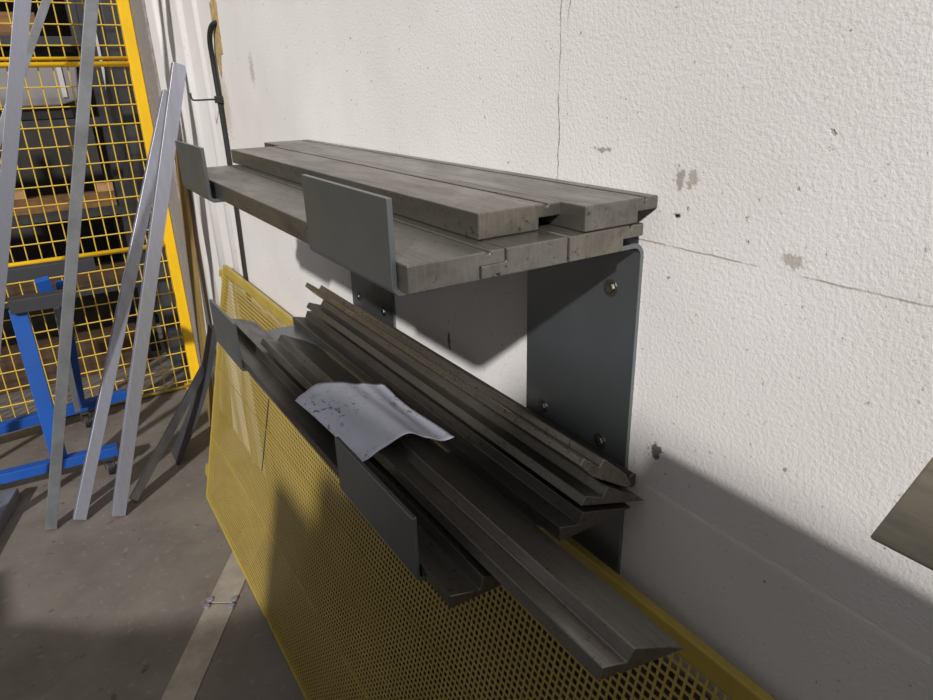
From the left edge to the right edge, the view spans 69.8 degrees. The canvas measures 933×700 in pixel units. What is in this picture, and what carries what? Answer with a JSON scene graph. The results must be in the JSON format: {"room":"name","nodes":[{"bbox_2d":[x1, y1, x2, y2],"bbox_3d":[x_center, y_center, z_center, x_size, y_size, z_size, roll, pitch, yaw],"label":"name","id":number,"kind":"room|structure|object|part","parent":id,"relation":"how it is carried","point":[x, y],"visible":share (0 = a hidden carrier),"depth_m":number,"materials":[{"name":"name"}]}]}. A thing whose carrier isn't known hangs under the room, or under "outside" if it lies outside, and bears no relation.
{"room":"metal workshop","nodes":[
{"label":"metal workshop","id":0,"kind":"room"},
{"bbox_2d":[0,0,121,262],"bbox_3d":[-5.266,-2.008,4.138,5.100,4.200,0.200,-15,26,-29],"label":"storage rack","id":1,"kind":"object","parent":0,"point":[47,136],"depth_m":5.52,"materials":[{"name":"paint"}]},
{"bbox_2d":[0,290,413,699],"bbox_3d":[-2.334,1.499,1.015,5.400,0.100,11.200,-15,26,-29],"label":"floor","id":2,"kind":"structure","parent":0,"point":[102,606],"depth_m":2.46,"materials":[{"name":"concrete"}]},
{"bbox_2d":[0,488,20,534],"bbox_3d":[-1.869,0.772,2.562,0.050,0.060,0.803,-8,23,-14],"label":"beam","id":3,"kind":"structure","parent":2,"relation":"on","point":[10,498],"depth_m":2.82,"materials":[{"name":"metal"}]},
{"bbox_2d":[0,0,31,352],"bbox_3d":[-1.501,-0.902,2.227,1.130,3.380,0.033,-10,24,-20],"label":"metal bar","id":4,"kind":"object","parent":2,"relation":"on","point":[18,47],"visible":1,"depth_m":2.26,"materials":[{"name":"grey metal"}]},
{"bbox_2d":[0,0,51,147],"bbox_3d":[-2.114,-0.570,2.852,0.032,2.340,1.528,10,25,27],"label":"metal bar","id":5,"kind":"object","parent":2,"relation":"on","point":[39,20],"visible":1,"depth_m":2.95,"materials":[{"name":"grey metal"}]},
{"bbox_2d":[0,256,126,484],"bbox_3d":[-2.067,0.115,3.037,0.900,0.929,0.681,-15,26,-29],"label":"metal stand","id":6,"kind":"object","parent":2,"relation":"on","point":[19,306],"visible":0.92,"depth_m":2.96,"materials":[{"name":"blue metal"}]},
{"bbox_3d":[-1.961,0.538,2.930,0.782,0.045,0.050,-13,25,-26],"label":"rail","id":7,"kind":"part","parent":6,"relation":"part of","materials":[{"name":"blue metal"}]},
{"bbox_3d":[-2.201,0.354,3.375,0.901,0.050,0.050,-18,27,-35],"label":"rail","id":8,"kind":"part","parent":6,"relation":"part of","materials":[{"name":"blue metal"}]},
{"bbox_2d":[45,0,98,529],"bbox_3d":[-1.374,-0.688,2.374,0.863,2.871,0.029,-14,25,-28],"label":"metal bar","id":9,"kind":"object","parent":2,"relation":"on","point":[90,16],"visible":1,"depth_m":2.44,"materials":[{"name":"grey metal"}]},
{"bbox_2d":[0,346,148,394],"bbox_3d":[-2.810,0.191,3.963,1.680,0.129,0.140,-15,26,-29],"label":"plank","id":10,"kind":"object","parent":2,"relation":"on","point":[11,380],"visible":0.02,"depth_m":4.07,"materials":[{"name":"brown wood"}]},
{"bbox_2d":[0,322,135,372],"bbox_3d":[-2.780,0.066,3.936,1.560,0.119,0.120,-15,26,-29],"label":"plank","id":11,"kind":"object","parent":10,"relation":"on","point":[6,364],"visible":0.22,"depth_m":4.10,"materials":[{"name":"brown wood"}]},
{"bbox_2d":[0,0,160,350],"bbox_3d":[-3.157,-1.088,3.854,2.020,2.600,0.700,-15,26,-29],"label":"storage rack","id":12,"kind":"object","parent":2,"relation":"on","point":[77,11],"visible":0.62,"depth_m":4.09,"materials":[{"name":"metal"}]},
{"bbox_2d":[0,12,39,35],"bbox_3d":[-3.021,-1.671,3.417,1.420,0.119,0.160,-15,26,-29],"label":"plank","id":13,"kind":"object","parent":12,"relation":"on","point":[5,29],"visible":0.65,"depth_m":3.63,"materials":[{"name":"brown wood"}]},
{"bbox_2d":[0,67,77,120],"bbox_3d":[-2.865,-1.473,3.849,1.119,0.299,0.568,-15,26,-29],"label":"box","id":14,"kind":"object","parent":12,"relation":"on","point":[32,75],"visible":0.68,"depth_m":3.83,"materials":[{"name":"grey paint"}]},
{"bbox_2d":[0,36,81,51],"bbox_3d":[-3.173,-1.658,3.622,1.960,0.050,0.680,-15,26,-29],"label":"shelf","id":15,"kind":"object","parent":12,"relation":"attached to","point":[5,40],"depth_m":3.78,"materials":[{"name":"metal"}]},
{"bbox_2d":[20,115,101,130],"bbox_3d":[-3.162,-1.250,3.788,1.960,0.050,0.680,-15,26,-29],"label":"shelf","id":16,"kind":"object","parent":12,"relation":"attached to","point":[98,118],"depth_m":3.87,"materials":[{"name":"metal"}]},
{"bbox_2d":[13,191,116,216],"bbox_3d":[-2.941,-0.772,3.790,1.720,0.089,0.125,-15,26,-29],"label":"plank","id":17,"kind":"object","parent":12,"relation":"on","point":[89,195],"visible":0.71,"depth_m":4.01,"materials":[{"name":"brown wood"}]},
{"bbox_2d":[14,189,24,199],"bbox_3d":[-2.657,-0.912,3.922,0.110,0.054,0.100,-15,26,-29],"label":"plank","id":18,"kind":"object","parent":17,"relation":"on","point":[19,194],"visible":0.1,"depth_m":3.90,"materials":[{"name":"brown wood"}]},
{"bbox_2d":[95,181,113,191],"bbox_3d":[-2.253,-1.019,4.158,0.090,0.054,0.100,-15,26,-29],"label":"plank","id":19,"kind":"object","parent":17,"relation":"on","point":[100,186],"visible":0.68,"depth_m":4.12,"materials":[{"name":"brown wood"}]},
{"bbox_2d":[5,262,124,299],"bbox_3d":[-2.937,-0.330,3.964,1.700,0.099,0.125,-15,26,-29],"label":"plank","id":20,"kind":"object","parent":12,"relation":"on","point":[96,278],"visible":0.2,"depth_m":4.22,"materials":[{"name":"brown wood"}]},
{"bbox_2d":[12,197,120,225],"bbox_3d":[-3.148,-0.769,3.983,1.960,0.050,0.680,-15,26,-29],"label":"shelf","id":21,"kind":"object","parent":12,"relation":"attached to","point":[93,212],"depth_m":4.02,"materials":[{"name":"paint"}]},
{"bbox_2d":[4,260,137,308],"bbox_3d":[-3.136,-0.324,4.164,1.960,0.050,0.680,-15,26,-29],"label":"shelf","id":22,"kind":"object","parent":12,"relation":"attached to","point":[114,288],"depth_m":4.27,"materials":[{"name":"paint"}]},
{"bbox_3d":[-2.505,-1.404,4.587,0.060,2.600,0.060,-15,26,-29],"label":"post","id":23,"kind":"part","parent":12,"relation":"part of","materials":[{"name":"metal"}]},
{"bbox_3d":[-2.160,-1.210,4.084,0.060,2.600,0.060,-15,26,-29],"label":"post","id":24,"kind":"part","parent":12,"relation":"part of","materials":[{"name":"metal"}]},
{"bbox_2d":[0,0,198,420],"bbox_3d":[-2.539,-0.616,3.048,2.198,2.300,0.120,-15,26,-29],"label":"mesh fence","id":25,"kind":"object","parent":2,"relation":"on","point":[132,57],"visible":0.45,"depth_m":3.41,"materials":[{"name":"yellow metal"}]},
{"bbox_3d":[-2.574,-1.206,2.780,2.140,0.016,0.016,-15,26,-29],"label":"rail","id":26,"kind":"part","parent":25,"relation":"part of","materials":[{"name":"yellow metal"}]},
{"bbox_3d":[-2.573,-1.182,2.790,2.140,0.025,0.025,-15,26,-29],"label":"rail","id":27,"kind":"part","parent":25,"relation":"part of","materials":[{"name":"yellow metal"}]},
{"bbox_3d":[-2.549,-0.339,3.132,2.140,0.025,0.025,-15,26,-29],"label":"rail","id":28,"kind":"part","parent":25,"relation":"part of","materials":[{"name":"yellow metal"}]},
{"bbox_3d":[-2.527,0.446,3.451,2.140,0.020,0.020,-15,26,-29],"label":"rail","id":29,"kind":"part","parent":25,"relation":"part of","materials":[{"name":"yellow metal"}]},
{"bbox_3d":[-1.642,-0.854,3.571,0.052,2.300,0.050,-15,26,-29],"label":"post","id":30,"kind":"part","parent":25,"relation":"part of","materials":[{"name":"metal"}]},
{"bbox_2d":[73,89,166,519],"bbox_3d":[-1.434,-0.197,2.800,0.056,1.653,0.874,10,25,26],"label":"metal bar","id":31,"kind":"object","parent":2,"relation":"on","point":[145,201],"visible":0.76,"depth_m":2.78,"materials":[{"name":"grey metal"}]},
{"bbox_2d":[97,0,187,367],"bbox_3d":[-1.933,-1.005,3.962,0.080,2.299,0.320,-15,26,-29],"label":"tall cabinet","id":32,"kind":"object","parent":2,"relation":"on","point":[106,13],"visible":0.7,"depth_m":3.78,"materials":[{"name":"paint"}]},
{"bbox_2d":[111,62,185,515],"bbox_3d":[-1.272,-0.198,2.663,0.049,1.744,0.644,19,30,41],"label":"metal bar","id":33,"kind":"object","parent":2,"relation":"on","point":[177,76],"visible":0.99,"depth_m":2.64,"materials":[{"name":"grey metal"}]},
{"bbox_2d":[129,366,204,500],"bbox_3d":[-1.343,0.366,3.029,0.032,0.437,0.543,8,24,22],"label":"metal bar","id":34,"kind":"object","parent":2,"relation":"on","point":[171,428],"visible":0.88,"depth_m":3.01,"materials":[{"name":"grey metal"}]},
{"bbox_2d":[171,325,216,464],"bbox_3d":[-1.294,0.211,3.172,0.285,0.603,0.150,-15,26,-29],"label":"sheet","id":35,"kind":"object","parent":2,"relation":"on","point":[182,441],"visible":0.88,"depth_m":3.16,"materials":[{"name":"grey metal"}]},
{"bbox_2d":[175,140,218,432],"bbox_3d":[-1.308,-0.265,3.240,0.092,1.439,0.130,-15,26,-29],"label":"board","id":36,"kind":"object","parent":2,"relation":"on","point":[183,192],"visible":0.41,"depth_m":3.17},
{"bbox_2d":[161,603,234,699],"bbox_3d":[-0.844,1.042,1.889,0.106,0.012,0.896,-2,22,0],"label":"floor plate","id":37,"kind":"object","parent":2,"relation":"on","point":[186,680],"visible":1,"depth_m":2.10,"materials":[{"name":"metal"}]},
{"bbox_2d":[207,527,266,602],"bbox_3d":[-0.850,0.793,2.503,0.106,0.012,0.417,-2,22,0],"label":"floor plate","id":38,"kind":"object","parent":2,"relation":"on","point":[228,588],"visible":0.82,"depth_m":2.41,"materials":[{"name":"metal"}]},
{"bbox_2d":[205,265,776,699],"bbox_3d":[-0.234,0.605,1.604,0.250,1.002,3.105,-15,26,-29],"label":"panel","id":39,"kind":"object","parent":2,"relation":"on","point":[735,685],"visible":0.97,"depth_m":1.70,"materials":[{"name":"yellow paint"}]},
{"bbox_3d":[-1.037,0.160,2.779,0.026,0.983,0.014,-1,18,-34],"label":"rail","id":40,"kind":"part","parent":39,"relation":"part of","materials":[{"name":"yellow metal"}]},
{"bbox_3d":[-0.304,1.096,1.711,0.016,0.014,3.050,-1,18,-34],"label":"rail","id":41,"kind":"part","parent":39,"relation":"part of","materials":[{"name":"yellow metal"}]},
{"bbox_2d":[96,0,932,699],"bbox_3d":[-0.277,-1.052,1.440,0.220,4.200,11.200,-15,26,-29],"label":"wall","id":42,"kind":"structure","parent":0,"point":[782,406],"depth_m":0.75,"materials":[{"name":"paint"}]},
{"bbox_2d":[129,0,219,407],"bbox_3d":[-1.508,-1.211,3.245,0.016,3.200,0.340,-15,26,-29],"label":"trim","id":43,"kind":"structure","parent":42,"relation":"attached to","point":[138,7],"depth_m":3.28,"materials":[{"name":"painted plaster"}]},
{"bbox_2d":[151,0,232,426],"bbox_3d":[-1.300,-1.278,2.865,0.021,3.600,0.120,-15,26,-29],"label":"trim","id":44,"kind":"structure","parent":42,"relation":"attached to","point":[154,2],"depth_m":3.10,"materials":[{"name":"paint"}]},
{"bbox_2d":[162,0,242,441],"bbox_3d":[-1.181,-1.212,2.693,0.019,3.600,0.100,-15,26,-29],"label":"trim","id":45,"kind":"structure","parent":42,"relation":"attached to","point":[165,4],"depth_m":2.90,"materials":[{"name":"paint"}]},
{"bbox_2d":[189,93,223,102],"bbox_3d":[-0.863,-0.836,2.218,0.096,0.035,0.047,-15,26,-29],"label":"wall hook","id":46,"kind":"object","parent":42,"relation":"attached to","point":[218,99],"visible":0.98,"depth_m":2.22,"materials":[{"name":"black metal"}]},
{"bbox_3d":[-0.875,-0.846,2.232,0.093,0.026,0.006,-15,26,-29],"label":"hook rod","id":47,"kind":"part","parent":46,"relation":"part of","materials":[{"name":"grey metal"}]},
{"bbox_2d":[174,0,257,463],"bbox_3d":[-1.053,-1.139,2.503,0.023,3.600,0.140,-15,26,-29],"label":"trim","id":48,"kind":"structure","parent":42,"relation":"attached to","point":[178,3],"depth_m":2.58,"materials":[{"name":"paint"}]},
{"bbox_2d":[209,0,222,77],"bbox_3d":[-0.792,-1.006,2.122,0.006,0.264,0.111,-15,26,-29],"label":"trim","id":49,"kind":"structure","parent":42,"relation":"attached to","point":[213,4],"depth_m":2.11,"materials":[{"name":"beige paint"}]},
{"bbox_2d":[190,0,272,486],"bbox_3d":[-0.922,-1.066,2.316,0.019,3.600,0.100,-15,26,-29],"label":"trim","id":50,"kind":"structure","parent":42,"relation":"attached to","point":[193,2],"depth_m":2.41,"materials":[{"name":"paint"}]},
{"bbox_2d":[207,20,279,494],"bbox_3d":[-0.796,-0.200,2.474,0.037,1.831,0.150,-20,28,-37],"label":"cable","id":51,"kind":"object","parent":42,"relation":"attached to","point":[213,23],"visible":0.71,"depth_m":2.28,"materials":[{"name":"black rubber"}]},
{"bbox_2d":[175,140,395,370],"bbox_3d":[-0.365,-0.140,1.430,0.346,0.602,0.236,-15,26,-29],"label":"shelf bracket","id":52,"kind":"object","parent":42,"relation":"attached to","point":[375,299],"visible":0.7,"depth_m":1.41,"materials":[{"name":"grey metal"}]},
{"bbox_2d":[209,299,325,370],"bbox_3d":[-0.370,-0.069,1.479,0.326,0.104,0.196,-15,26,-29],"label":"bracket arm","id":53,"kind":"object","parent":52,"relation":"on","point":[225,328],"depth_m":1.41,"materials":[{"name":"grey metal"}]},
{"bbox_2d":[293,311,630,541],"bbox_3d":[-0.096,0.061,1.220,0.122,0.028,0.967,-15,26,-29],"label":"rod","id":54,"kind":"object","parent":52,"relation":"on","point":[562,517],"visible":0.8,"depth_m":0.98,"materials":[{"name":"metal"}]},
{"bbox_2d":[307,300,643,505],"bbox_3d":[-0.070,0.045,1.227,0.114,0.048,0.960,-15,26,-29],"label":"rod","id":55,"kind":"object","parent":54,"relation":"on","point":[584,489],"visible":0.77,"depth_m":1.01,"materials":[{"name":"metal"}]},
{"bbox_2d":[305,282,630,487],"bbox_3d":[-0.080,0.011,1.214,0.091,0.071,0.953,-15,26,-29],"label":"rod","id":56,"kind":"object","parent":55,"relation":"on","point":[595,466],"visible":1,"depth_m":0.99,"materials":[{"name":"metal"}]},
{"bbox_2d":[355,304,635,486],"bbox_3d":[-0.022,0.038,1.242,0.014,0.022,0.899,-15,26,-29],"label":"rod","id":57,"kind":"object","parent":55,"relation":"on","point":[631,476],"visible":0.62,"depth_m":1.06,"materials":[{"name":"metal"}]},
{"bbox_2d":[301,174,643,580],"bbox_3d":[0.017,0.072,0.881,0.336,0.602,0.221,-15,26,-29],"label":"shelf bracket","id":58,"kind":"object","parent":42,"relation":"attached to","point":[583,314],"visible":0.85,"depth_m":0.88,"materials":[{"name":"grey metal"}]},
{"bbox_2d":[207,165,504,294],"bbox_3d":[-0.270,-0.224,1.025,0.111,0.028,0.973,-15,26,-29],"label":"wooden plank","id":59,"kind":"object","parent":58,"relation":"on","point":[428,257],"visible":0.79,"depth_m":0.74,"materials":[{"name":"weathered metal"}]},
{"bbox_2d":[211,318,500,607],"bbox_3d":[-0.261,0.096,1.151,0.099,0.024,1.058,-15,26,-29],"label":"metal profile","id":60,"kind":"object","parent":58,"relation":"on","point":[448,567],"visible":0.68,"depth_m":0.91,"materials":[{"name":"metal"}]},
{"bbox_2d":[248,167,567,279],"bbox_3d":[-0.200,-0.241,1.063,0.111,0.028,0.968,-15,26,-29],"label":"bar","id":61,"kind":"object","parent":58,"relation":"on","point":[525,251],"visible":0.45,"depth_m":0.69,"materials":[{"name":"weathered metal"}]},
{"bbox_2d":[231,146,559,239],"bbox_3d":[-0.203,-0.287,1.099,0.111,0.028,0.970,-15,26,-29],"label":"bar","id":62,"kind":"object","parent":61,"relation":"on","point":[477,212],"visible":0.98,"depth_m":0.83,"materials":[{"name":"grey wood"}]},
{"bbox_2d":[261,334,683,680],"bbox_3d":[-0.105,0.136,1.016,0.118,0.043,1.003,-15,26,-29],"label":"metal profile","id":63,"kind":"object","parent":58,"relation":"on","point":[604,632],"visible":0.92,"depth_m":0.75,"materials":[{"name":"metal"}]},
{"bbox_2d":[295,382,453,460],"bbox_3d":[-0.152,0.097,1.049,0.156,0.033,0.253,-15,26,-29],"label":"paper sheet","id":64,"kind":"object","parent":63,"relation":"on","point":[367,417],"visible":0.98,"depth_m":1.03,"materials":[{"name":"white paper"}]},
{"bbox_2d":[538,399,546,412],"bbox_3d":[0.119,0.088,1.044,0.002,0.023,0.023,-15,26,-29],"label":"washer","id":65,"kind":"object","parent":58,"relation":"in","point":[542,403],"depth_m":1.04,"materials":[{"name":"metal"}]},
{"bbox_2d":[538,221,642,261],"bbox_3d":[-0.111,-0.269,1.126,0.111,0.028,0.988,-15,26,-29],"label":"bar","id":66,"kind":"object","parent":58,"relation":"on","point":[580,245],"visible":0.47,"depth_m":0.73,"materials":[{"name":"grey wood"}]},
{"bbox_2d":[264,139,657,231],"bbox_3d":[-0.132,-0.323,1.184,0.111,0.028,1.131,-15,26,-29],"label":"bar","id":67,"kind":"object","parent":66,"relation":"on","point":[583,207],"visible":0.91,"depth_m":0.84,"materials":[{"name":"weathered metal"}]},
{"bbox_2d":[594,433,604,448],"bbox_3d":[0.188,0.128,0.944,0.002,0.023,0.023,-15,26,-29],"label":"washer","id":68,"kind":"object","parent":58,"relation":"in","point":[599,438],"depth_m":0.94,"materials":[{"name":"metal"}]},
{"bbox_2d":[604,279,616,296],"bbox_3d":[0.185,-0.080,0.856,0.002,0.023,0.023,-15,26,-29],"label":"washer","id":69,"kind":"object","parent":58,"relation":"in","point":[610,285],"depth_m":0.85,"materials":[{"name":"metal"}]},
{"bbox_3d":[0.628,0.420,-0.056,0.385,0.631,0.220,-15,26,-29],"label":"shelf bracket","id":70,"kind":"object","parent":42,"relation":"attached to","visible":0},
{"bbox_2d":[871,457,932,570],"bbox_3d":[0.439,0.200,-0.169,0.040,0.046,1.040,-15,26,-29],"label":"wooden plank","id":71,"kind":"object","parent":70,"relation":"on","point":[907,529],"visible":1,"depth_m":0.22,"materials":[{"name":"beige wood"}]}
]}

